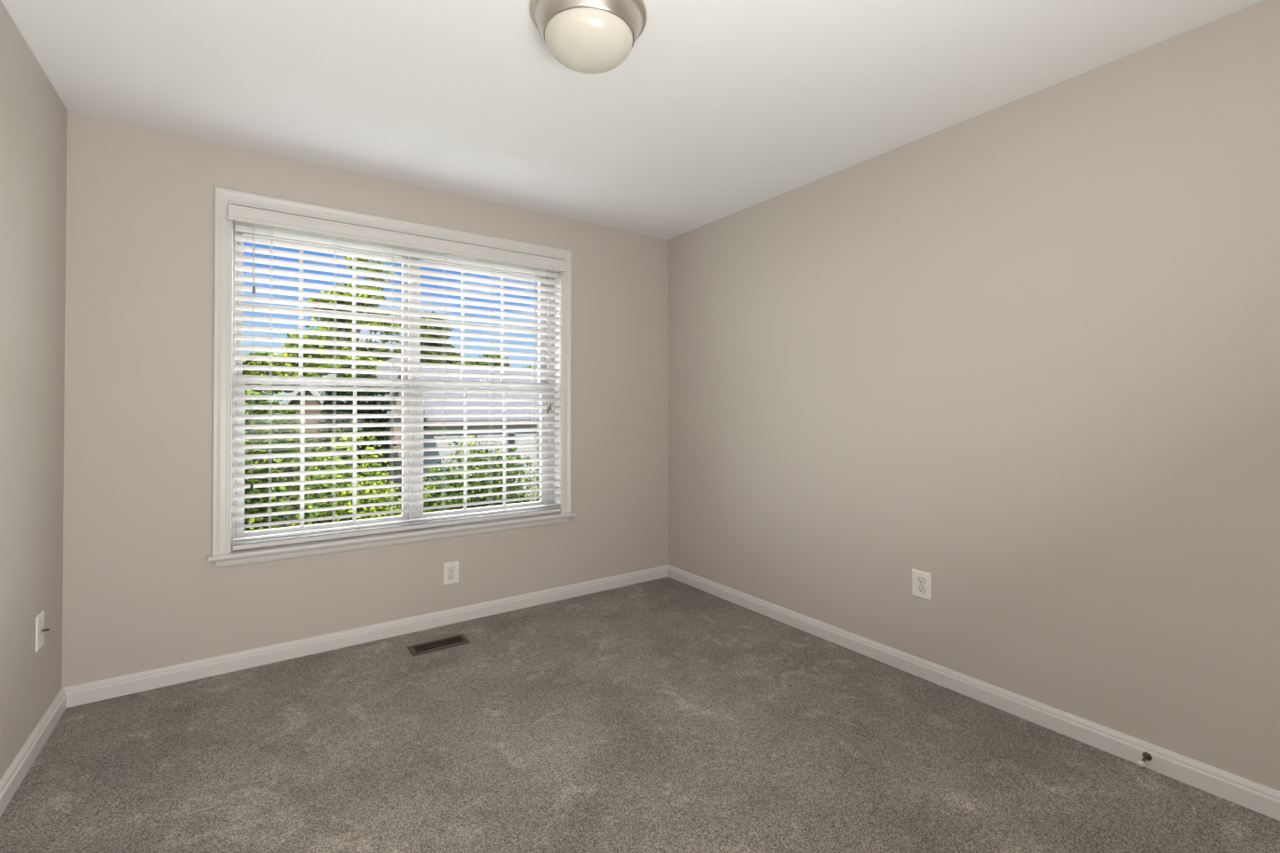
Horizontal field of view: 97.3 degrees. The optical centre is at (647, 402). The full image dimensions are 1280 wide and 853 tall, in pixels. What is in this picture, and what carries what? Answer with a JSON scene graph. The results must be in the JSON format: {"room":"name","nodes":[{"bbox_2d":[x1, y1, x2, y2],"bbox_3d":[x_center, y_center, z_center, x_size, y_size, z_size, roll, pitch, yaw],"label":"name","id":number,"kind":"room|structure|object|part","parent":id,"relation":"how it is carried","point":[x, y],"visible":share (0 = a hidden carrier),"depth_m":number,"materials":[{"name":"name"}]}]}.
{"room":"empty bedroom","nodes":[
{"label":"empty bedroom","id":0,"kind":"room"},
{"bbox_2d":[0,0,67,779],"bbox_3d":[-1.257,-0.002,0.588,0.150,2.440,4.410,0,-1,-35],"label":"wall","id":1,"kind":"structure","parent":0,"point":[33,116],"depth_m":1.93,"materials":[{"name":"beige paint"}]},
{"bbox_2d":[0,688,66,817],"bbox_3d":[-1.185,1.179,0.621,0.018,0.079,4.100,0,-1,-35],"label":"baseboard","id":2,"kind":"structure","parent":1,"relation":"attached to","point":[16,772],"depth_m":1.91,"materials":[{"name":"white paint"}]},
{"bbox_2d":[35,610,49,652],"bbox_3d":[-2.187,0.826,2.043,0.026,0.124,0.084,0,-1,-35],"label":"cable jack","id":3,"kind":"object","parent":1,"relation":"attached to","point":[40,630],"visible":1,"depth_m":2.03,"materials":[{"name":"white plastic"}]},
{"bbox_3d":[-2.195,0.825,2.037,0.005,0.124,0.084,0,-1,-35],"label":"plate","id":4,"kind":"part","parent":3,"relation":"part of","materials":[{"name":"white plastic"}]},
{"bbox_2d":[61,110,668,687],"bbox_3d":[-1.161,0.026,3.262,3.102,2.440,0.160,0,-1,-35],"label":"wall","id":5,"kind":"structure","parent":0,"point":[141,592],"depth_m":2.57,"materials":[{"name":"beige paint"}]},
{"bbox_2d":[63,565,668,708],"bbox_3d":[-1.108,1.206,3.177,3.102,0.079,0.018,0,-1,-35],"label":"baseboard","id":6,"kind":"structure","parent":5,"relation":"attached to","point":[106,689],"depth_m":2.81,"materials":[{"name":"white paint"}]},
{"bbox_2d":[207,186,575,567],"bbox_3d":[-1.275,-0.111,3.155,1.857,1.747,0.215,0,-1,-35],"label":"window","id":7,"kind":"structure","parent":5,"relation":"attached to","point":[223,556],"depth_m":2.99,"materials":[{"name":"white paint"}]},
{"bbox_3d":[-1.685,-0.474,2.977,0.780,0.765,0.030,0,-1,-35],"label":"sash","id":8,"kind":"part","parent":7,"relation":"part of","materials":[{"name":"glass"}]},
{"bbox_3d":[-1.665,0.268,2.942,0.780,0.800,0.030,0,-1,-35],"label":"sash","id":9,"kind":"part","parent":7,"relation":"part of","materials":[{"name":"white plastic"}]},
{"bbox_3d":[-1.256,0.708,3.120,1.857,0.017,0.150,0,-1,-35],"label":"sill","id":10,"kind":"part","parent":7,"relation":"part of","materials":[{"name":"white paint"}]},
{"bbox_3d":[-0.997,-0.470,3.465,0.802,0.765,0.030,0,-1,-35],"label":"sash","id":11,"kind":"part","parent":7,"relation":"part of","materials":[{"name":"glass"}]},
{"bbox_3d":[-0.977,0.273,3.430,0.802,0.800,0.030,0,-1,-35],"label":"sash","id":12,"kind":"part","parent":7,"relation":"part of","materials":[{"name":"white plastic"}]},
{"bbox_2d":[226,203,566,551],"bbox_3d":[-1.245,-0.109,3.107,1.726,1.600,0.101,0,-1,-35],"label":"blind","id":13,"kind":"object","parent":5,"relation":"attached to","point":[244,215],"visible":1,"depth_m":3.01,"materials":[{"name":"white paint"}]},
{"bbox_3d":[-1.864,-0.241,2.661,0.002,1.238,0.007,0,-1,-35],"label":"tilt cord","id":14,"kind":"part","parent":13,"relation":"part of","materials":[{"name":"white fabric"}]},
{"bbox_3d":[-1.822,-0.089,2.725,0.009,1.540,0.048,0,-1,-35],"label":"ladder cord","id":15,"kind":"part","parent":13,"relation":"part of","materials":[{"name":"white fabric"}]},
{"bbox_3d":[-1.600,-0.087,2.883,0.009,1.540,0.048,0,-1,-35],"label":"ladder cord","id":16,"kind":"part","parent":13,"relation":"part of","materials":[{"name":"white fabric"}]},
{"bbox_3d":[-1.377,-0.086,3.041,0.009,1.540,0.048,0,-1,-35],"label":"ladder cord","id":17,"kind":"part","parent":13,"relation":"part of","materials":[{"name":"white fabric"}]},
{"bbox_3d":[-1.254,0.681,3.121,1.678,0.022,0.048,0,-1,-35],"label":"rail","id":18,"kind":"part","parent":13,"relation":"part of","materials":[{"name":"white plastic"}]},
{"bbox_3d":[-1.154,-0.085,3.200,0.009,1.540,0.048,0,-1,-35],"label":"ladder cord","id":19,"kind":"part","parent":13,"relation":"part of","materials":[{"name":"white fabric"}]},
{"bbox_3d":[-0.931,-0.083,3.358,0.009,1.540,0.048,0,-1,-35],"label":"ladder cord","id":20,"kind":"part","parent":13,"relation":"part of","materials":[{"name":"white fabric"}]},
{"bbox_3d":[-0.708,-0.082,3.516,0.009,1.540,0.048,0,-1,-35],"label":"ladder cord","id":21,"kind":"part","parent":13,"relation":"part of","materials":[{"name":"white fabric"}]},
{"bbox_3d":[-0.620,-0.412,3.542,0.005,0.880,0.012,0,-1,13],"label":"lift cord","id":22,"kind":"part","parent":13,"relation":"part of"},
{"bbox_3d":[-0.616,-0.420,3.545,0.012,0.863,0.006,0,-1,6],"label":"lift cord","id":23,"kind":"part","parent":13,"relation":"part of","materials":[{"name":"white fabric"}]},
{"bbox_2d":[443,560,458,585],"bbox_3d":[-1.107,0.964,3.186,0.086,0.123,0.008,0,-1,-35],"label":"wall outlet","id":24,"kind":"object","parent":5,"relation":"attached to","point":[451,570],"visible":1,"depth_m":3.18,"materials":[{"name":"white plastic"}]},
{"bbox_2d":[448,574,455,579],"bbox_3d":[-1.107,0.984,3.184,0.034,0.029,0.004,0,-1,-35],"label":"receptacle","id":25,"kind":"object","parent":24,"relation":"attached to","point":[450,576],"depth_m":3.18,"materials":[{"name":"white plastic"}]},
{"bbox_2d":[448,567,455,573],"bbox_3d":[-1.106,0.945,3.184,0.037,0.031,0.003,0,-1,-35],"label":"receptacle","id":26,"kind":"object","parent":24,"relation":"attached to","point":[451,570],"depth_m":3.18,"materials":[{"name":"white plastic"}]},
{"bbox_2d":[0,0,1263,239],"bbox_3d":[0.068,-1.338,1.543,3.402,0.250,4.410,0,-1,-35],"label":"ceiling","id":27,"kind":"structure","parent":0,"point":[718,109],"depth_m":2.10,"materials":[{"name":"white paint"}]},
{"bbox_2d":[529,0,647,73],"bbox_3d":[-0.181,-1.133,1.751,0.359,0.155,0.359,0,-1,-35],"label":"ceiling light","id":28,"kind":"object","parent":27,"relation":"attached to","point":[585,36],"visible":1,"depth_m":1.68,"materials":[{"name":"white glass"}]},
{"bbox_2d":[0,576,1279,852],"bbox_3d":[0.070,1.287,1.516,3.402,0.120,4.410,0,-1,-35],"label":"floor","id":29,"kind":"structure","parent":0,"point":[667,715],"depth_m":1.94,"materials":[{"name":"grey carpet"}]},
{"bbox_2d":[407,634,470,656],"bbox_3d":[-1.067,1.237,2.886,0.283,0.011,0.129,0,-1,-35],"label":"floor vent","id":30,"kind":"object","parent":29,"relation":"in","point":[417,650],"visible":1,"depth_m":2.88,"materials":[{"name":"brown metal"}]},
{"bbox_2d":[414,636,463,652],"bbox_3d":[-1.067,1.238,2.886,0.235,0.005,0.081,0,-1,-35],"label":"grille","id":31,"kind":"object","parent":30,"relation":"attached to","point":[441,644],"depth_m":2.89,"materials":[{"name":"brown metal"}]},
{"bbox_2d":[667,0,1279,791],"bbox_3d":[1.395,0.015,2.469,0.150,2.440,4.410,0,-1,-35],"label":"wall","id":32,"kind":"structure","parent":0,"point":[1022,355],"depth_m":2.18,"materials":[{"name":"beige paint"}]},
{"bbox_2d":[912,568,931,600],"bbox_3d":[1.239,0.823,2.546,0.008,0.122,0.090,0,-1,-35],"label":"wall outlet","id":33,"kind":"object","parent":32,"relation":"attached to","point":[921,580],"visible":1,"depth_m":2.54,"materials":[{"name":"white plastic"}]},
{"bbox_2d":[917,585,925,592],"bbox_3d":[1.237,0.842,2.545,0.004,0.029,0.034,0,-1,-35],"label":"receptacle","id":34,"kind":"object","parent":33,"relation":"attached to","point":[920,588],"depth_m":2.54,"materials":[{"name":"white plastic"}]},
{"bbox_2d":[917,576,925,584],"bbox_3d":[1.237,0.803,2.545,0.004,0.031,0.037,0,-1,-35],"label":"receptacle","id":35,"kind":"object","parent":33,"relation":"attached to","point":[921,580],"depth_m":2.54,"materials":[{"name":"white plastic"}]},
{"bbox_2d":[667,565,1279,821],"bbox_3d":[1.331,1.195,2.405,0.018,0.079,4.100,0,-1,-35],"label":"baseboard","id":36,"kind":"structure","parent":32,"relation":"attached to","point":[1261,799],"depth_m":2.17,"materials":[{"name":"white paint"}]},
{"bbox_2d":[1137,752,1151,767],"bbox_3d":[1.651,1.189,1.873,0.078,0.025,0.025,0,-1,-35],"label":"door stop","id":37,"kind":"object","parent":36,"relation":"attached to","point":[1147,756],"visible":1,"depth_m":1.88,"materials":[{"name":"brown metal"}]},
{"bbox_3d":[1.653,1.189,1.874,0.051,0.014,0.014,0,-1,-35],"label":"rod","id":38,"kind":"part","parent":37,"relation":"part of","materials":[{"name":"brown metal"}]},
{"label":"outside","id":39,"kind":"structure","parent":0,"visible":0},
{"bbox_3d":[-16.288,4.720,47.800,90.000,0.200,89.600,0,-1,-35],"label":"ground","id":40,"kind":"structure","parent":39,"visible":0},
{"bbox_2d":[242,351,300,473],"bbox_3d":[-12.259,1.356,17.405,2.283,5.999,2.614,0,-1,-5],"label":"tree","id":41,"kind":"object","parent":40,"relation":"on","point":[244,362],"visible":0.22,"depth_m":17.29,"materials":[{"name":"green plant"}]},
{"bbox_2d":[244,384,343,531],"bbox_3d":[-5.181,1.881,6.795,2.271,4.718,2.028,0,-1,2],"label":"bush","id":42,"kind":"object","parent":40,"relation":"on","point":[291,450],"visible":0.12,"depth_m":6.96,"materials":[{"name":"green plant"}]},
{"bbox_2d":[266,384,400,527],"bbox_3d":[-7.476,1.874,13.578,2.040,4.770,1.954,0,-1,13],"label":"gabled house","id":43,"kind":"structure","parent":40,"relation":"on","point":[295,393],"depth_m":12.79,"materials":[{"name":"brown"}]},
{"bbox_3d":[-7.687,0.006,12.668,2.040,1.014,0.049,0,-1,13],"label":"rake trim","id":44,"kind":"part","parent":43,"relation":"part of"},
{"bbox_2d":[276,282,394,392],"bbox_3d":[-12.531,-0.149,22.591,4.014,9.116,4.380,0,-1,-10],"label":"tree","id":45,"kind":"object","parent":40,"relation":"on","point":[305,336],"visible":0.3,"depth_m":21.80,"materials":[{"name":"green plant"}]},
{"bbox_2d":[292,422,401,526],"bbox_3d":[-5.044,2.323,9.313,2.066,4.020,1.724,0,-1,-12],"label":"shrub","id":46,"kind":"object","parent":40,"relation":"on","point":[345,493],"visible":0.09,"depth_m":9.35,"materials":[{"name":"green plant"}]},
{"bbox_2d":[298,373,401,519],"bbox_3d":[-5.887,1.820,11.282,2.024,4.934,1.778,0,-1,-18],"label":"evergreen tree","id":47,"kind":"object","parent":40,"relation":"on","point":[328,393],"visible":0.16,"depth_m":11.12,"materials":[{"name":"green plant"}]},
{"bbox_2d":[307,256,401,351],"bbox_3d":[-15.184,-1.815,30.205,5.614,12.608,2.558,0,-1,-25],"label":"tree","id":48,"kind":"object","parent":40,"relation":"on","point":[358,331],"visible":0.15,"depth_m":29.98,"materials":[{"name":"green plant"}]},
{"bbox_2d":[392,311,488,365],"bbox_3d":[-10.314,-0.071,28.043,5.070,9.069,3.495,0,-1,-42],"label":"tree","id":49,"kind":"object","parent":40,"relation":"on","point":[422,352],"visible":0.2,"depth_m":27.16,"materials":[{"name":"green plant"}]},
{"bbox_2d":[374,357,539,513],"bbox_3d":[-5.836,1.491,22.667,10.660,5.720,9.550,0,-1,-35],"label":"house","id":50,"kind":"structure","parent":40,"relation":"on","point":[396,359],"depth_m":19.14,"materials":[{"name":"white"}]},
{"bbox_3d":[-4.626,1.378,19.146,0.220,0.670,0.025,0,-1,-35],"label":"pane","id":51,"kind":"part","parent":50,"relation":"part of","materials":[{"name":"glass"}]},
{"bbox_2d":[423,432,539,512],"bbox_3d":[-3.557,2.450,11.881,2.954,3.679,2.092,0,-1,-26],"label":"round bush","id":52,"kind":"object","parent":40,"relation":"on","point":[453,501],"visible":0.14,"depth_m":11.42,"materials":[{"name":"green plant"}]},
{"bbox_2d":[478,353,537,367],"bbox_3d":[-9.528,0.638,37.420,5.437,7.842,3.734,0,-1,-35],"label":"tree","id":53,"kind":"object","parent":40,"relation":"on","point":[490,364],"visible":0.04,"depth_m":36.09,"materials":[{"name":"green plant"}]}
]}

